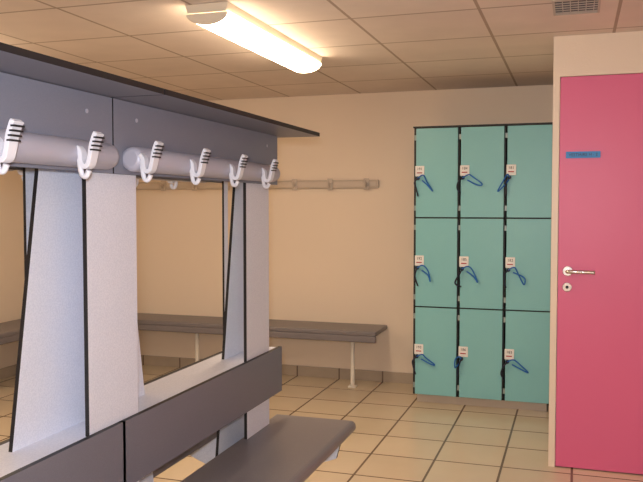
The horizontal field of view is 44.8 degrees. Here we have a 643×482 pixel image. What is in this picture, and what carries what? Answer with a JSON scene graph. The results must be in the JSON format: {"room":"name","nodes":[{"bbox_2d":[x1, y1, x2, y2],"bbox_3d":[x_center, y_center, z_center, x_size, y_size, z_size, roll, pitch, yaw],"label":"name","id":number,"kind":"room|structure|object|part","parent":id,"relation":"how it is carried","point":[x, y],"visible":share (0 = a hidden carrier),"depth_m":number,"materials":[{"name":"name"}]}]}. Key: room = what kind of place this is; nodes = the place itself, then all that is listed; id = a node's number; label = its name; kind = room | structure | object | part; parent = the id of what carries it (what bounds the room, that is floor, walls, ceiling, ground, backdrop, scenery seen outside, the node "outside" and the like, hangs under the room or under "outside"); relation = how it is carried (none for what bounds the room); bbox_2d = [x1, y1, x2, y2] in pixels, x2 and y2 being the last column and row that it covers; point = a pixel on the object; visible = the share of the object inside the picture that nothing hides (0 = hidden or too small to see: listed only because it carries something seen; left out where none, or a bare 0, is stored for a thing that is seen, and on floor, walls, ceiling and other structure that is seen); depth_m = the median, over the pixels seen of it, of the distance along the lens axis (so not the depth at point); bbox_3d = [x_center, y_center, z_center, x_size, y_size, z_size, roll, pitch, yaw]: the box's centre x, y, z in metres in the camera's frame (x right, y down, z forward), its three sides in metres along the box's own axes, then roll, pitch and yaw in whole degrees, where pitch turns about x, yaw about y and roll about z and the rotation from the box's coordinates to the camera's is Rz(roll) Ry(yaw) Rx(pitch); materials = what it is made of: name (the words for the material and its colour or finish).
{"room":"changing room","nodes":[
{"label":"changing room","id":0,"kind":"room"},
{"bbox_2d":[0,170,24,368],"bbox_3d":[-3.643,0.113,3.193,0.100,2.285,8.200,1,3,18],"label":"wall","id":1,"kind":"structure","parent":0,"point":[12,278],"depth_m":6.40,"materials":[{"name":"beige paint"}]},
{"bbox_2d":[0,364,16,378],"bbox_3d":[-3.591,1.213,3.220,0.012,0.085,8.188,1,3,18],"label":"baseboard","id":2,"kind":"structure","parent":1,"relation":"attached to","point":[8,371],"depth_m":6.37,"materials":[{"name":"tile"}]},
{"bbox_2d":[0,0,642,100],"bbox_3d":[-0.695,-1.035,2.180,6.300,0.100,8.400,1,3,18],"label":"ceiling","id":3,"kind":"structure","parent":0,"point":[364,46],"depth_m":4.18,"materials":[{"name":"tile"}]},
{"bbox_2d":[185,1,321,72],"bbox_3d":[-0.299,-1.024,4.046,0.208,0.092,1.330,1,3,18],"label":"fluorescent ceiling light","id":4,"kind":"object","parent":3,"relation":"attached to","point":[225,19],"visible":1,"depth_m":3.75,"materials":[{"name":"beige plastic"}]},
{"bbox_2d":[552,0,600,15],"bbox_3d":[1.125,-1.037,3.444,0.200,0.010,0.270,1,3,18],"label":"ceiling vent","id":5,"kind":"object","parent":3,"relation":"in","point":[560,7],"depth_m":3.46,"materials":[{"name":"white plastic"}]},
{"bbox_2d":[0,365,642,481],"bbox_3d":[-0.695,1.348,2.288,6.300,0.100,8.400,1,3,18],"label":"floor","id":6,"kind":"structure","parent":0,"point":[397,437],"depth_m":4.71,"materials":[{"name":"tile"}]},
{"bbox_2d":[0,319,20,344],"bbox_3d":[-2.903,0.959,4.664,0.380,0.460,4.980,1,3,18],"label":"bench","id":7,"kind":"object","parent":6,"relation":"on","point":[10,330],"visible":0.09,"depth_m":5.89,"materials":[{"name":"laminate"}]},
{"bbox_2d":[0,42,355,481],"bbox_3d":[-0.711,0.440,2.247,0.920,1.718,2.750,1,3,18],"label":"bench","id":8,"kind":"object","parent":6,"relation":"on","point":[81,139],"visible":1,"depth_m":2.24,"materials":[{"name":"grey laminate"}]},
{"bbox_3d":[-1.012,0.659,1.730,0.016,0.173,1.302,1,3,18],"label":"seat","id":9,"kind":"part","parent":8,"relation":"part of","materials":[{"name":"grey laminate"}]},
{"bbox_3d":[-1.024,-0.275,1.649,0.016,0.200,1.282,1,3,18],"label":"hook panel","id":10,"kind":"part","parent":8,"relation":"part of","materials":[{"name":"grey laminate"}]},
{"bbox_3d":[-0.806,0.446,2.310,0.009,1.700,0.190,1,3,18],"label":"post","id":11,"kind":"part","parent":8,"relation":"part of","materials":[{"name":"white laminate"}]},
{"bbox_3d":[-0.790,-0.267,1.573,0.016,0.210,1.282,1,3,18],"label":"hook panel","id":12,"kind":"part","parent":8,"relation":"part of","materials":[{"name":"grey laminate"}]},
{"bbox_3d":[-0.757,-0.204,1.569,0.072,0.072,1.170,1,3,18],"label":"hook rail","id":13,"kind":"part","parent":8,"relation":"part of","materials":[{"name":"silver metal"}]},
{"bbox_3d":[-0.778,0.650,1.653,0.016,0.198,1.302,1,3,18],"label":"seat","id":14,"kind":"part","parent":8,"relation":"part of","materials":[{"name":"grey laminate"}]},
{"bbox_2d":[0,42,163,96],"bbox_3d":[-0.923,-0.381,1.558,0.590,0.016,1.382,1,3,18],"label":"shelf","id":15,"kind":"object","parent":8,"relation":"attached to","point":[17,64],"depth_m":1.84,"materials":[{"name":"grey laminate"}]},
{"bbox_3d":[-0.600,0.449,2.243,0.013,1.700,0.250,1,3,18],"label":"post","id":16,"kind":"part","parent":8,"relation":"part of","materials":[{"name":"white laminate"}]},
{"bbox_3d":[-0.671,-0.262,2.844,0.072,0.072,1.110,1,3,18],"label":"hook rail","id":17,"kind":"part","parent":8,"relation":"part of","materials":[{"name":"silver metal"}]},
{"bbox_3d":[-0.629,-0.330,2.863,0.016,0.200,1.262,1,3,18],"label":"hook panel","id":18,"kind":"part","parent":8,"relation":"part of","materials":[{"name":"grey metal"}]},
{"bbox_3d":[-0.616,0.604,2.943,0.016,0.173,1.282,1,3,18],"label":"seat","id":19,"kind":"part","parent":8,"relation":"part of","materials":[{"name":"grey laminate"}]},
{"bbox_3d":[-0.755,0.834,3.010,0.375,0.050,1.362,1,3,18],"label":"seat","id":20,"kind":"part","parent":8,"relation":"part of","materials":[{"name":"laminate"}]},
{"bbox_3d":[-0.395,-0.322,2.787,0.016,0.210,1.262,1,3,18],"label":"hook panel","id":21,"kind":"part","parent":8,"relation":"part of","materials":[{"name":"grey laminate"}]},
{"bbox_3d":[-0.382,0.595,2.867,0.016,0.198,1.282,1,3,18],"label":"seat","id":22,"kind":"part","parent":8,"relation":"part of","materials":[{"name":"grey laminate"}]},
{"bbox_3d":[-0.373,-0.258,2.747,0.072,0.072,1.110,1,3,18],"label":"hook rail","id":23,"kind":"part","parent":8,"relation":"part of","materials":[{"name":"silver metal"}]},
{"bbox_2d":[110,89,319,137],"bbox_3d":[-0.498,-0.440,2.863,0.590,0.016,1.352,1,3,18],"label":"shelf","id":24,"kind":"object","parent":8,"relation":"attached to","point":[170,103],"depth_m":2.57,"materials":[{"name":"grey laminate"}]},
{"bbox_3d":[-0.426,0.393,3.473,0.009,1.700,0.040,1,3,18],"label":"post","id":25,"kind":"part","parent":8,"relation":"part of","materials":[{"name":"white laminate"}]},
{"bbox_3d":[-0.270,0.403,3.254,0.013,1.700,0.240,1,3,18],"label":"post","id":26,"kind":"part","parent":8,"relation":"part of","materials":[{"name":"white laminate"}]},
{"bbox_3d":[-0.237,0.842,2.841,0.375,0.050,1.362,1,3,18],"label":"seat","id":27,"kind":"part","parent":8,"relation":"part of","materials":[{"name":"laminate"}]},
{"bbox_2d":[137,313,386,387],"bbox_3d":[-0.765,0.881,6.385,2.580,0.460,0.380,1,3,18],"label":"bench","id":28,"kind":"object","parent":6,"relation":"on","point":[291,329],"visible":0.62,"depth_m":6.17,"materials":[{"name":"laminate"}]},
{"bbox_3d":[-0.999,0.888,6.505,0.034,0.416,0.199,1,3,18],"label":"leg","id":29,"kind":"part","parent":28,"relation":"part of","materials":[{"name":"white metal"}]},
{"bbox_3d":[0.265,0.906,6.094,0.034,0.416,0.199,1,3,18],"label":"leg","id":30,"kind":"part","parent":28,"relation":"part of","materials":[{"name":"white metal"}]},
{"bbox_2d":[412,122,552,410],"bbox_3d":[1.171,0.171,5.598,0.940,1.950,0.625,1,3,18],"label":"lockers","id":31,"kind":"object","parent":6,"relation":"on","point":[483,192],"visible":0.99,"depth_m":5.33,"materials":[{"name":"teal"}]},
{"bbox_3d":[0.801,0.775,5.469,0.289,0.615,0.018,1,3,18],"label":"door","id":32,"kind":"part","parent":31,"relation":"part of","materials":[{"name":"teal laminate"}]},
{"bbox_3d":[0.801,0.151,5.440,0.289,0.615,0.018,1,3,18],"label":"door","id":33,"kind":"part","parent":31,"relation":"part of","materials":[{"name":"teal laminate"}]},
{"bbox_3d":[0.801,-0.473,5.412,0.289,0.615,0.018,1,3,18],"label":"door","id":34,"kind":"part","parent":31,"relation":"part of","materials":[{"name":"teal laminate"}]},
{"bbox_3d":[1.096,0.780,5.373,0.289,0.615,0.018,1,3,18],"label":"door","id":35,"kind":"part","parent":31,"relation":"part of","materials":[{"name":"teal laminate"}]},
{"bbox_3d":[1.096,0.155,5.344,0.289,0.615,0.018,1,3,18],"label":"door","id":36,"kind":"part","parent":31,"relation":"part of","materials":[{"name":"teal laminate"}]},
{"bbox_3d":[1.096,-0.469,5.316,0.289,0.615,0.018,1,3,18],"label":"door","id":37,"kind":"part","parent":31,"relation":"part of","materials":[{"name":"teal laminate"}]},
{"bbox_3d":[1.391,0.784,5.277,0.289,0.615,0.018,1,3,18],"label":"door","id":38,"kind":"part","parent":31,"relation":"part of","materials":[{"name":"teal laminate"}]},
{"bbox_3d":[1.391,0.160,5.248,0.289,0.615,0.018,1,3,18],"label":"door","id":39,"kind":"part","parent":31,"relation":"part of","materials":[{"name":"teal laminate"}]},
{"bbox_3d":[1.391,-0.465,5.220,0.289,0.615,0.018,1,3,18],"label":"door","id":40,"kind":"part","parent":31,"relation":"part of","materials":[{"name":"teal laminate"}]},
{"bbox_2d":[136,85,552,372],"bbox_3d":[0.590,-0.023,6.176,6.300,2.285,0.100,1,3,18],"label":"wall","id":41,"kind":"structure","parent":0,"point":[344,255],"depth_m":6.29,"materials":[{"name":"beige paint"}]},
{"bbox_2d":[136,178,378,190],"bbox_3d":[-0.941,-0.468,6.548,2.905,0.090,0.099,1,3,18],"label":"rail","id":42,"kind":"object","parent":41,"relation":"attached to","point":[329,184],"visible":0.52,"depth_m":6.33,"materials":[{"name":"beige wood"}]},
{"bbox_2d":[141,355,412,383],"bbox_3d":[-0.749,1.059,6.603,3.320,0.085,0.012,1,3,18],"label":"baseboard","id":43,"kind":"structure","parent":41,"relation":"attached to","point":[295,370],"depth_m":6.35,"materials":[{"name":"tile"}]},
{"bbox_2d":[548,31,642,466],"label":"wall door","id":44,"kind":"structure","parent":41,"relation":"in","point":[621,52],"depth_m":4.08,"materials":[{"name":"beige paint"}]},
{"bbox_2d":[555,73,642,474],"bbox_3d":[1.707,0.179,4.006,0.942,2.066,0.040,1,3,18],"label":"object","id":45,"kind":"structure","parent":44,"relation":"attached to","point":[599,379],"depth_m":4.07,"materials":[{"name":"pink paint"}]},
{"bbox_2d":[562,283,571,291],"bbox_3d":[1.296,0.243,4.118,0.048,0.048,0.008,1,3,18],"label":"rose","id":46,"kind":"object","parent":45,"relation":"attached to","point":[564,284],"visible":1,"depth_m":4.11,"materials":[{"name":"silver metal"}]},
{"bbox_2d":[563,266,572,275],"bbox_3d":[1.298,0.159,4.112,0.052,0.052,0.010,1,3,18],"label":"rose","id":47,"kind":"object","parent":45,"relation":"attached to","point":[566,267],"visible":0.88,"depth_m":4.11,"materials":[{"name":"silver metal"}]},
{"bbox_2d":[565,269,594,274],"bbox_3d":[1.347,0.162,4.065,0.148,0.022,0.055,1,3,18],"label":"lever","id":48,"kind":"object","parent":45,"relation":"attached to","point":[567,271],"visible":1,"depth_m":4.04,"materials":[{"name":"silver metal"}]},
{"bbox_2d":[566,151,600,157],"bbox_3d":[1.363,-0.450,4.065,0.171,0.034,0.004,1,3,18],"label":"door sign","id":49,"kind":"object","parent":45,"relation":"attached to","point":[580,154],"visible":1,"depth_m":4.06,"materials":[{"name":"blue plastic"}]}
]}

